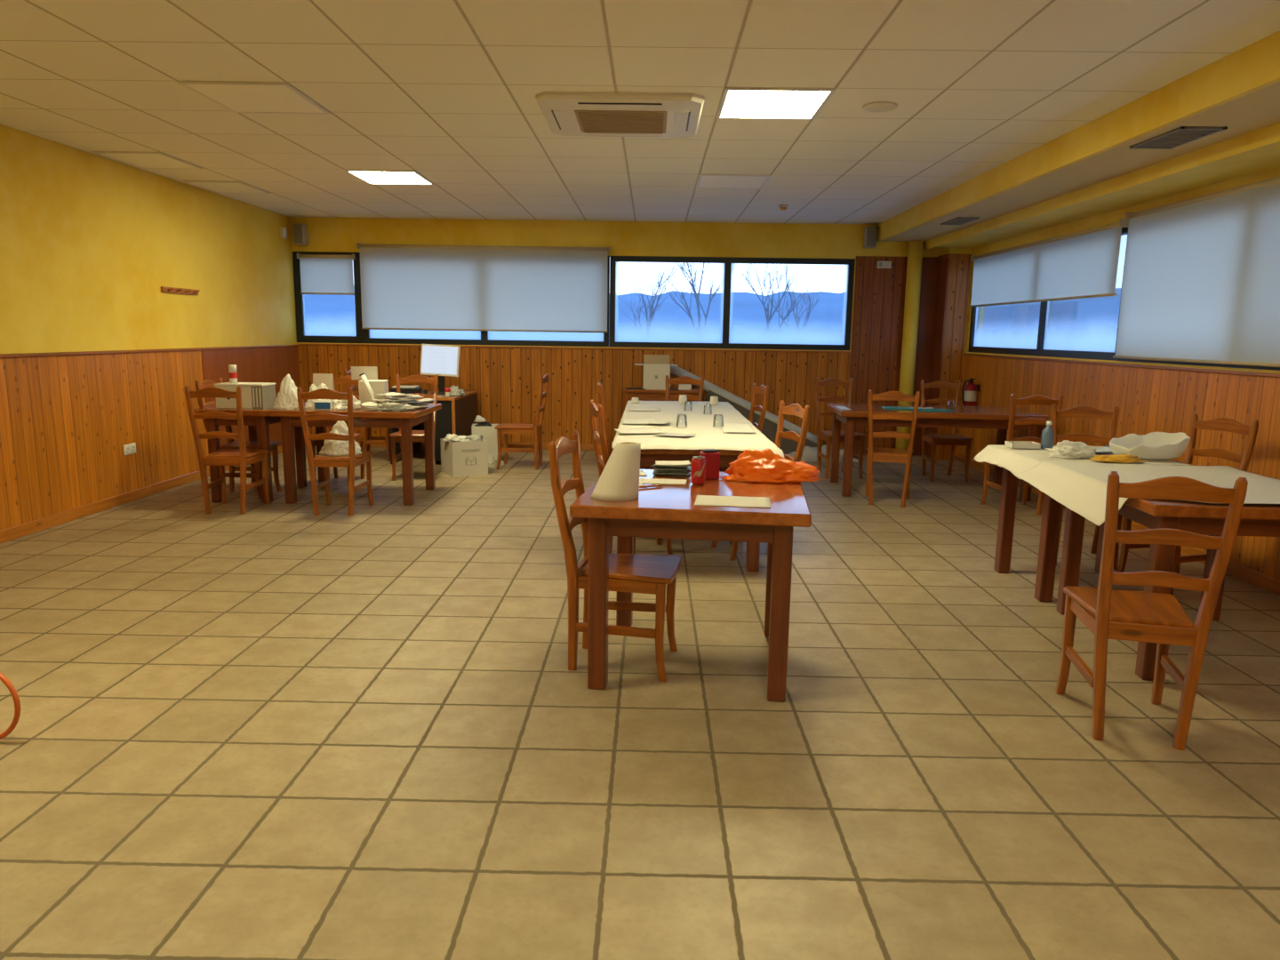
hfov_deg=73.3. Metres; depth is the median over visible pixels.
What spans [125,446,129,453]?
outlet
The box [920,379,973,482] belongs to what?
chair
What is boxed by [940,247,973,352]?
trim
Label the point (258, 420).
wooden table
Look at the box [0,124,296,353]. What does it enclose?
wall
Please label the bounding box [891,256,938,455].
trim
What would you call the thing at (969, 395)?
fire extinguisher
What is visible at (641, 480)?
paper sheet
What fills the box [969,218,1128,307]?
roller blind
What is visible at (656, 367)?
cardboard box
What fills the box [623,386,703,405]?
side table
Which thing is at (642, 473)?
paper sheet
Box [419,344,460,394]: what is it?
monitor
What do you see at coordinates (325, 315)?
hills
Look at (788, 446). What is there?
stair railing
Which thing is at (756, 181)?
recessed light
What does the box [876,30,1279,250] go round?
ceiling beam
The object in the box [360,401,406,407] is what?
newspaper
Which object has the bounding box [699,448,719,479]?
drink can
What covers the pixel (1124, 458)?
packet
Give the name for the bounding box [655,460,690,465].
leaflet
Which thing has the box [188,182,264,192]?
diffuser
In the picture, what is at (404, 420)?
wooden table
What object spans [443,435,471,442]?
crumpled paper
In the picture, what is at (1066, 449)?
plastic bag
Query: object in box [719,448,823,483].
plastic bag
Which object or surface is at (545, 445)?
baseboard
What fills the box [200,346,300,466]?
trim
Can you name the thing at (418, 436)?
chair
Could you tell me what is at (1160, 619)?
chair
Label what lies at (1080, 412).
chair
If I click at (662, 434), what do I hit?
paper sheet
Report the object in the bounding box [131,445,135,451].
outlet
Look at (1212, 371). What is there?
trim
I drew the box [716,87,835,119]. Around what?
recessed light
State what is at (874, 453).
chair
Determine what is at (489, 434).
cardboard box
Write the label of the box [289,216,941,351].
wall
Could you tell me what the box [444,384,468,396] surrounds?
plastic bag
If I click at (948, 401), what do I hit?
glass tumbler
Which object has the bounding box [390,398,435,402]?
newspaper
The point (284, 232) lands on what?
sensor
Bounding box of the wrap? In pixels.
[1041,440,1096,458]
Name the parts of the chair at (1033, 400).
leg, post, leg, crest rail, post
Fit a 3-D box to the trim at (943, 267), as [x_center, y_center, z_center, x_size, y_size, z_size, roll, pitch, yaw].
[3.556,-1.442,10.295,0.020,2.370,0.340,1,10,1]
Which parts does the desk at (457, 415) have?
panel, panel, panel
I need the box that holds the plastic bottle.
[1040,421,1054,448]
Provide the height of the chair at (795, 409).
1.006 m
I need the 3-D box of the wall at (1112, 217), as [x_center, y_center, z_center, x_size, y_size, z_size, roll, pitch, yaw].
[3.819,-0.517,3.763,0.150,2.760,13.560,1,10,1]
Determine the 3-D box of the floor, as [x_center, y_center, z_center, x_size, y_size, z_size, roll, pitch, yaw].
[-0.279,0.818,4.152,8.310,0.120,13.760,1,10,1]
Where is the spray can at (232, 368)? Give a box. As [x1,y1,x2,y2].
[228,364,237,383]
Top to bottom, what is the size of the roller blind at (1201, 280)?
1.102 m
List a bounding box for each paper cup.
[631,397,639,403]
[678,394,687,403]
[709,396,718,404]
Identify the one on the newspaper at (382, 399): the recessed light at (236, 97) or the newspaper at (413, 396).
the newspaper at (413, 396)
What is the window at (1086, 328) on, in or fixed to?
in the wall at (1112, 217)
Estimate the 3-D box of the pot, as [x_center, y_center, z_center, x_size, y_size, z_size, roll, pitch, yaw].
[-2.085,-0.950,9.325,0.062,0.098,0.062,1,10,1]
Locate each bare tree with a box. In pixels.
[616,262,681,342]
[655,262,738,343]
[734,263,810,343]
[760,268,820,343]
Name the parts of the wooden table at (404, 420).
leg, leg, leg, leg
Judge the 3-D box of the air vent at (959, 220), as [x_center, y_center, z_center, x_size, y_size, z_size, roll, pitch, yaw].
[3.090,-2.505,8.324,0.200,0.012,0.500,1,10,1]
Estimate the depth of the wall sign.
10.27 m
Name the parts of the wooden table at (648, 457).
leg, leg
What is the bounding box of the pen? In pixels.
[639,484,663,487]
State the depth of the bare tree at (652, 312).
48.20 m
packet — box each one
[312,400,332,410]
[678,384,691,390]
[1089,453,1147,463]
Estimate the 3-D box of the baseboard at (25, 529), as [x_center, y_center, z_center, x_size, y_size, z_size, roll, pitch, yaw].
[-4.306,0.662,4.123,0.014,0.085,13.440,1,10,1]
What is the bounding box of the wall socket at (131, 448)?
[122,442,135,455]
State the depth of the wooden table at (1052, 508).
4.84 m
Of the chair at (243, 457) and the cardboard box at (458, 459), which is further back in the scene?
the cardboard box at (458, 459)
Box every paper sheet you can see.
[614,427,664,433]
[621,418,657,423]
[627,407,661,410]
[639,470,647,475]
[639,478,687,484]
[648,420,671,423]
[656,432,695,436]
[694,495,770,507]
[719,422,756,432]
[1094,446,1111,452]
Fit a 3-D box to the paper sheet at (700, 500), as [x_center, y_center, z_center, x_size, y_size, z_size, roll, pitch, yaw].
[0.375,0.085,3.470,0.300,0.003,0.210,2,10,7]
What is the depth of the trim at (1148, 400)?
6.27 m
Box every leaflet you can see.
[651,465,686,467]
[652,462,691,466]
[652,469,687,474]
[652,473,687,475]
[654,465,689,470]
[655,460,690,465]
[656,470,690,471]
[658,472,690,476]
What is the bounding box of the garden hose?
[0,672,20,739]
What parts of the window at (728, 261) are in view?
pane, pane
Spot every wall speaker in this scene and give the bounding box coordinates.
[293,223,308,245]
[863,226,877,247]
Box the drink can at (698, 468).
[690,456,705,485]
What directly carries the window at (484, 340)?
in the wall at (335, 235)
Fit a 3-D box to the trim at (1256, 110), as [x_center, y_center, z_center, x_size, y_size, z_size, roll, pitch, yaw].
[3.031,-1.714,3.620,0.540,0.015,13.460,1,10,1]
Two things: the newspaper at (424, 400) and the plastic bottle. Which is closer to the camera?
the plastic bottle
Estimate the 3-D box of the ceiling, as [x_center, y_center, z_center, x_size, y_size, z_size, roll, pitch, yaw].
[-0.239,-2.010,3.668,8.310,0.100,13.760,1,10,1]
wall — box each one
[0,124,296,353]
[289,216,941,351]
[965,167,1279,373]
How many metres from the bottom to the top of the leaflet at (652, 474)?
0.004 m
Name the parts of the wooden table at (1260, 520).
leg, leg, leg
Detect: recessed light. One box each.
[92,151,203,168]
[177,80,330,113]
[182,180,270,193]
[344,169,434,184]
[696,174,770,189]
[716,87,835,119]
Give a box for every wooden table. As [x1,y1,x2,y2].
[193,401,307,503]
[269,402,441,505]
[569,469,811,702]
[633,448,759,571]
[640,466,727,471]
[825,403,1047,501]
[993,464,1193,601]
[1056,497,1279,680]
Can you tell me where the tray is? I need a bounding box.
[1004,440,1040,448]
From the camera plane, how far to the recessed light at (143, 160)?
6.84 m
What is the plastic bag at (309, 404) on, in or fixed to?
on the wooden table at (404, 420)
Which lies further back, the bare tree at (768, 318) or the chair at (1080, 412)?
the bare tree at (768, 318)
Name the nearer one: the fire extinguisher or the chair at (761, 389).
the chair at (761, 389)
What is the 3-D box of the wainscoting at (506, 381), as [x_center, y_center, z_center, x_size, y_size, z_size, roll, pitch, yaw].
[-0.821,-0.989,10.619,6.764,1.245,0.020,1,10,1]
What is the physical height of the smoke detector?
0.050 m
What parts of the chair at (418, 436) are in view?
leg, post, seat, seat rail, crest rail, post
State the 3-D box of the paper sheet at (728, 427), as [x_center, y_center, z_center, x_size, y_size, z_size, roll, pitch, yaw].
[0.688,-0.374,6.106,0.220,0.006,0.660,1,10,3]
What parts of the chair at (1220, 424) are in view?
leg, leg, post, crest rail, post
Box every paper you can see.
[442,433,461,441]
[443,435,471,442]
[466,433,483,440]
[972,444,1192,479]
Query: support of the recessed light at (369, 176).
in the ceiling
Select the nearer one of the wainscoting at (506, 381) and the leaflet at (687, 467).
the leaflet at (687, 467)
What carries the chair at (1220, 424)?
on the floor
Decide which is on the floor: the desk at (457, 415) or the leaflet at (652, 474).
the desk at (457, 415)
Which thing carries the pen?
on the wooden table at (666, 511)
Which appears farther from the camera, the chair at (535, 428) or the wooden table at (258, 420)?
the chair at (535, 428)
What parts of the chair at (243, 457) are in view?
post, crest rail, seat rail, leg, seat, post, seat rail, leg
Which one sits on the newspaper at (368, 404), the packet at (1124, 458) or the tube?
the tube
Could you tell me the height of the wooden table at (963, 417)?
0.789 m
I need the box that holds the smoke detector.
[778,204,788,210]
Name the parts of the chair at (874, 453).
leg, post, seat rail, seat, crest rail, leg, post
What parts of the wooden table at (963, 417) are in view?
leg, paper strip, leg, leg, leg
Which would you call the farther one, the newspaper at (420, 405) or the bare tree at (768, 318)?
the bare tree at (768, 318)
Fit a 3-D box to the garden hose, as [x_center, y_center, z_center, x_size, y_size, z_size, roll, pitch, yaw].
[-2.598,0.781,3.013,0.884,0.269,0.478,1,10,1]
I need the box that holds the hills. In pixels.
[304,285,846,346]
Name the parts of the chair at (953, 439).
post, seat rail, leg, crest rail, seat, seat rail, post, leg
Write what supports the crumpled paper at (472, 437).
in the cardboard box at (458, 459)
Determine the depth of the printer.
9.24 m
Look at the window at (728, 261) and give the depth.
10.41 m
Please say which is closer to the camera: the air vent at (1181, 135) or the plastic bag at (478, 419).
the air vent at (1181, 135)
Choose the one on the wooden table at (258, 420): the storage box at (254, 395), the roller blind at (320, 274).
the storage box at (254, 395)
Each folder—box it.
[625,387,645,389]
[881,406,922,409]
[920,408,953,411]
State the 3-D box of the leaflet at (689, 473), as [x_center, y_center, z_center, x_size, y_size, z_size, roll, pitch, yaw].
[0.165,-0.033,4.133,0.165,0.005,0.140,3,10,13]
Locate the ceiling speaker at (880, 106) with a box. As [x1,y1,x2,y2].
[862,101,897,111]
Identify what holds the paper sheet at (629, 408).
on the tablecloth at (706, 436)
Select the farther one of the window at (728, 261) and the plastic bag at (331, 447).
the window at (728, 261)
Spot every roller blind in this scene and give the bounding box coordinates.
[296,253,355,295]
[356,242,609,333]
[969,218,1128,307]
[1112,176,1279,367]
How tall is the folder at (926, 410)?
0.008 m
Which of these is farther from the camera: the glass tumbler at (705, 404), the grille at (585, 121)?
the glass tumbler at (705, 404)
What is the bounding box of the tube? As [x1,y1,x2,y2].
[359,372,378,402]
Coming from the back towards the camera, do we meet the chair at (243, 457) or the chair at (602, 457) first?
the chair at (243, 457)
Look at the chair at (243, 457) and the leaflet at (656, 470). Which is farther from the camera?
the chair at (243, 457)
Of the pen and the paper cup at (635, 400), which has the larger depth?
the paper cup at (635, 400)
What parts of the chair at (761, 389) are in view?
post, crest rail, post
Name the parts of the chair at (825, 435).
post, seat rail, leg, crest rail, seat, seat rail, post, leg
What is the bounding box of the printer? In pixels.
[390,385,422,393]
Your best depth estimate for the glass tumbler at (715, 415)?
6.11 m
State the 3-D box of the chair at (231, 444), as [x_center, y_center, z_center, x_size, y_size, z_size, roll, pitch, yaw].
[-3.468,-0.366,7.466,0.534,1.006,0.416,1,10,1]
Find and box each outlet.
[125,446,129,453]
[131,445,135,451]
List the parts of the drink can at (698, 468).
can lid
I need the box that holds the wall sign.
[877,261,891,268]
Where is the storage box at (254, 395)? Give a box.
[214,382,276,408]
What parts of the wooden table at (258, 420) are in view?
leg, leg, leg, leg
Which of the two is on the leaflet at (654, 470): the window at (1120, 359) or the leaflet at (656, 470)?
the leaflet at (656, 470)
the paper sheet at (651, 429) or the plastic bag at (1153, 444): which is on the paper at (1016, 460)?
the plastic bag at (1153, 444)
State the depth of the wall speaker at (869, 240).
10.09 m
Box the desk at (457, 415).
[388,390,477,463]
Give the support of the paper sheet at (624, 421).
on the tablecloth at (706, 436)
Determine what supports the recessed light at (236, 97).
in the ceiling
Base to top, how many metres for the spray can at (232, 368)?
0.152 m
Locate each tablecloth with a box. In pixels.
[611,400,784,458]
[1015,460,1279,526]
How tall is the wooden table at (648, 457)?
0.785 m
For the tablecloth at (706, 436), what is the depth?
6.03 m
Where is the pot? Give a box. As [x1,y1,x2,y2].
[444,387,450,397]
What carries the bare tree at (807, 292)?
on the meadow
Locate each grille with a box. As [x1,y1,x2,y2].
[293,224,303,243]
[574,110,667,133]
[866,226,876,246]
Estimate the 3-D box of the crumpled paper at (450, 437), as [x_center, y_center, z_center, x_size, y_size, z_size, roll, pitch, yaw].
[-1.902,-0.432,8.699,0.164,0.075,0.189,-9,14,-44]
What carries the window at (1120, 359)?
in the wall at (1112, 217)
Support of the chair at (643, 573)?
on the floor
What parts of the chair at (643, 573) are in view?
post, crest rail, post, seat rail, seat rail, seat, leg, leg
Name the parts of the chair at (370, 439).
post, post, leg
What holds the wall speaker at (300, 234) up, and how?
attached to the wall at (335, 235)
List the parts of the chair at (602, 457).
crest rail, post, post, leg, leg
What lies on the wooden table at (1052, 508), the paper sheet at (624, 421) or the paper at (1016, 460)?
the paper at (1016, 460)
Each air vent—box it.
[940,216,979,224]
[1129,126,1227,149]
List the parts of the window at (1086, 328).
pane, pane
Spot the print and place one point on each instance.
(317, 405)
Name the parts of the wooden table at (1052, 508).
leg, leg, leg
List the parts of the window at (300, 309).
pane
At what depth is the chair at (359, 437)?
8.36 m
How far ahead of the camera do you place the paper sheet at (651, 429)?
5.80 m
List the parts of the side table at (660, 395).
leg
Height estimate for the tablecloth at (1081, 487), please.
0.157 m
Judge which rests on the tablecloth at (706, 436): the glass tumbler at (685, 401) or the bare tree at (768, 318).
the glass tumbler at (685, 401)
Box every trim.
[0,344,298,358]
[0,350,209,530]
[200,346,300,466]
[297,343,851,352]
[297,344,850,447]
[849,256,903,455]
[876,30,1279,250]
[880,81,1279,241]
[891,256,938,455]
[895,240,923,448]
[926,257,950,457]
[935,253,972,459]
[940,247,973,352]
[956,355,1279,580]
[963,352,1279,377]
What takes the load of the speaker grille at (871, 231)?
attached to the wall speaker at (869, 240)
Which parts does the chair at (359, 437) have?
leg, post, crest rail, leg, seat, seat rail, post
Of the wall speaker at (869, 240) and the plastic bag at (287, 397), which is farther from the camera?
the wall speaker at (869, 240)
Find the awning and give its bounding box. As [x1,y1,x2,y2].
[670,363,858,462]
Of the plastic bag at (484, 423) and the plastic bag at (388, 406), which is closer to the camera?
the plastic bag at (388, 406)
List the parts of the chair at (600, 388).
crest rail, post, post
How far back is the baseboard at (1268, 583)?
5.34 m
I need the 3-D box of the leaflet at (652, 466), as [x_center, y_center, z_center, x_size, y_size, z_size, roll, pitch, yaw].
[0.148,-0.073,4.127,0.165,0.011,0.140,3,10,11]
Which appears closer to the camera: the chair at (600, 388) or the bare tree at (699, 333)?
the chair at (600, 388)
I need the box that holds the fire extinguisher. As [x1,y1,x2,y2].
[961,377,980,406]
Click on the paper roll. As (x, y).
(619, 481)
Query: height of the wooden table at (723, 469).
0.785 m
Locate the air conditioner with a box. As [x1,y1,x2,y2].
[535,91,704,137]
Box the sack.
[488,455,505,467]
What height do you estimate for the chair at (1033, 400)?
1.006 m
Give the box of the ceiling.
[0,0,1279,224]
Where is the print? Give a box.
[314,402,330,408]
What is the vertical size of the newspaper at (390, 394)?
0.027 m
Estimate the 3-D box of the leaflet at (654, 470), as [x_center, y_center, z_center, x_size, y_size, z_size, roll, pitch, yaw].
[0.148,-0.042,4.111,0.165,0.005,0.140,2,10,4]
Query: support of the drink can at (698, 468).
on the wooden table at (666, 511)
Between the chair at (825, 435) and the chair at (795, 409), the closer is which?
the chair at (795, 409)
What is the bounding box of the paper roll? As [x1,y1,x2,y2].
[591,441,640,501]
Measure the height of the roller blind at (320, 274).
0.480 m
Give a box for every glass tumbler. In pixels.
[676,414,687,427]
[684,400,692,411]
[703,403,711,415]
[712,414,723,427]
[946,400,954,410]
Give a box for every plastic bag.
[272,374,298,409]
[304,383,330,409]
[319,420,361,455]
[331,395,361,409]
[364,402,418,411]
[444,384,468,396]
[474,415,486,422]
[474,421,493,426]
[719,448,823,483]
[1109,432,1190,458]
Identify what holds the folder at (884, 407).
on the wooden table at (963, 417)
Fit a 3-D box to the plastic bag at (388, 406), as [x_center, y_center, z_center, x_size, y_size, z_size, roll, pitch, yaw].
[-2.066,-0.611,7.144,0.454,0.066,0.260,1,10,1]
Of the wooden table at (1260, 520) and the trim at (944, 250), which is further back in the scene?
the trim at (944, 250)
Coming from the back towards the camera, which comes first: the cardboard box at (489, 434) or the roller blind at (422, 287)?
the roller blind at (422, 287)
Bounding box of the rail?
[160,286,199,295]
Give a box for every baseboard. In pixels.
[0,441,295,543]
[304,440,844,450]
[956,453,1279,595]
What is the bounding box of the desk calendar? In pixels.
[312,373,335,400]
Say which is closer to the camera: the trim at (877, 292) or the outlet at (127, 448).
the outlet at (127, 448)
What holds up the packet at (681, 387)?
on the side table at (660, 395)
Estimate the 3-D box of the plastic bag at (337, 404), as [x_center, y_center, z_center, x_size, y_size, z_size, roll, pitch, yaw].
[-2.476,-0.657,7.241,0.257,0.113,0.257,-4,11,-25]
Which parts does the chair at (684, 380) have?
post, crest rail, post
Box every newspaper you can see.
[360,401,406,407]
[371,398,415,401]
[374,392,413,396]
[384,394,423,399]
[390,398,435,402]
[406,402,428,407]
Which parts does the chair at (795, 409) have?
leg, leg, post, crest rail, post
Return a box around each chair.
[184,385,271,514]
[194,377,281,499]
[296,387,374,515]
[311,375,366,486]
[344,369,390,461]
[389,374,438,480]
[495,373,549,469]
[548,431,682,682]
[589,400,672,554]
[597,381,653,469]
[653,375,703,469]
[711,400,809,560]
[747,383,768,431]
[814,377,865,478]
[864,389,919,507]
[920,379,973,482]
[980,393,1063,514]
[1050,404,1122,569]
[1056,471,1247,750]
[1116,414,1258,594]
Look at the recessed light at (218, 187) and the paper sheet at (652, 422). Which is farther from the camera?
the recessed light at (218, 187)
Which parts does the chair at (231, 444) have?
post, crest rail, post, seat, leg, leg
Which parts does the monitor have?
casing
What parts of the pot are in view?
pot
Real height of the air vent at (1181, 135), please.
0.012 m
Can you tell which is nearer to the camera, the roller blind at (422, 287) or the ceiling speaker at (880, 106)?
the ceiling speaker at (880, 106)
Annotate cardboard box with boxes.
[350,366,388,403]
[440,438,487,477]
[471,424,499,457]
[634,354,677,389]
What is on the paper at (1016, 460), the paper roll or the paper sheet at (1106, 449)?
the paper sheet at (1106, 449)
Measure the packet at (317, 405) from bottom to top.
0.075 m
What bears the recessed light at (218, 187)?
in the ceiling
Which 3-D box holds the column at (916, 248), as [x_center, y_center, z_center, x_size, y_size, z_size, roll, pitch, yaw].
[3.238,-1.552,10.351,0.170,2.560,0.170,1,10,1]
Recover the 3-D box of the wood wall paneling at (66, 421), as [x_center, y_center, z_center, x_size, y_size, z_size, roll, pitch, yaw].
[-4.332,0.293,2.899,0.020,1.225,11.150,1,10,1]
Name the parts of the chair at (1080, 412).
post, leg, crest rail, post, leg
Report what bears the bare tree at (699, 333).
on the meadow
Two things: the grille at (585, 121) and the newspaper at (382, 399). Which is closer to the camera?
the grille at (585, 121)
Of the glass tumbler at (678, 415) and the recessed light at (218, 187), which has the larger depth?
the recessed light at (218, 187)
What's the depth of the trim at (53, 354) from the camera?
7.09 m
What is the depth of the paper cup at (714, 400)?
8.08 m
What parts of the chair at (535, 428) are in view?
leg, leg, seat, seat rail, post, post, crest rail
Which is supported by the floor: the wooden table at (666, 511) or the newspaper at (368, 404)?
the wooden table at (666, 511)
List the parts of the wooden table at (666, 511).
leg, leg, leg, leg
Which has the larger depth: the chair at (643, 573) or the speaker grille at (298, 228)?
the speaker grille at (298, 228)
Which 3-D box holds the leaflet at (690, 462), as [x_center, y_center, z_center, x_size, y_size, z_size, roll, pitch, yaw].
[0.154,-0.077,4.112,0.165,0.011,0.140,3,10,11]
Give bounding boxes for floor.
[0,446,1279,959]
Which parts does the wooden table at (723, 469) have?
leg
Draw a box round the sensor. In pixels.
[280,227,287,238]
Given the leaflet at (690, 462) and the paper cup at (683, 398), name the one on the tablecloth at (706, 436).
the paper cup at (683, 398)
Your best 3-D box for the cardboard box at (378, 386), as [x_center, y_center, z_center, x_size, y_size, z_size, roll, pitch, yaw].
[-2.417,-0.836,7.634,0.320,0.334,0.201,0,10,-6]
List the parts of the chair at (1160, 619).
leg, seat rail, post, seat, seat rail, leg, crest rail, post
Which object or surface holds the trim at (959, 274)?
attached to the wall at (1112, 217)
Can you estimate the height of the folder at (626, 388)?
0.010 m
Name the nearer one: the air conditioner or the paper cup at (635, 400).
the air conditioner
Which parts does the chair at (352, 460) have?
post, crest rail, leg, seat rail, seat, post, seat rail, leg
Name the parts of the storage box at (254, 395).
lid, panel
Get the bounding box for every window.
[292,251,363,343]
[363,256,609,346]
[609,256,855,350]
[968,227,1127,360]
[1119,358,1279,370]
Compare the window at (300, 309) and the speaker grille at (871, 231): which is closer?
the speaker grille at (871, 231)
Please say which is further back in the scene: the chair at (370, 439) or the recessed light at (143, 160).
the chair at (370, 439)

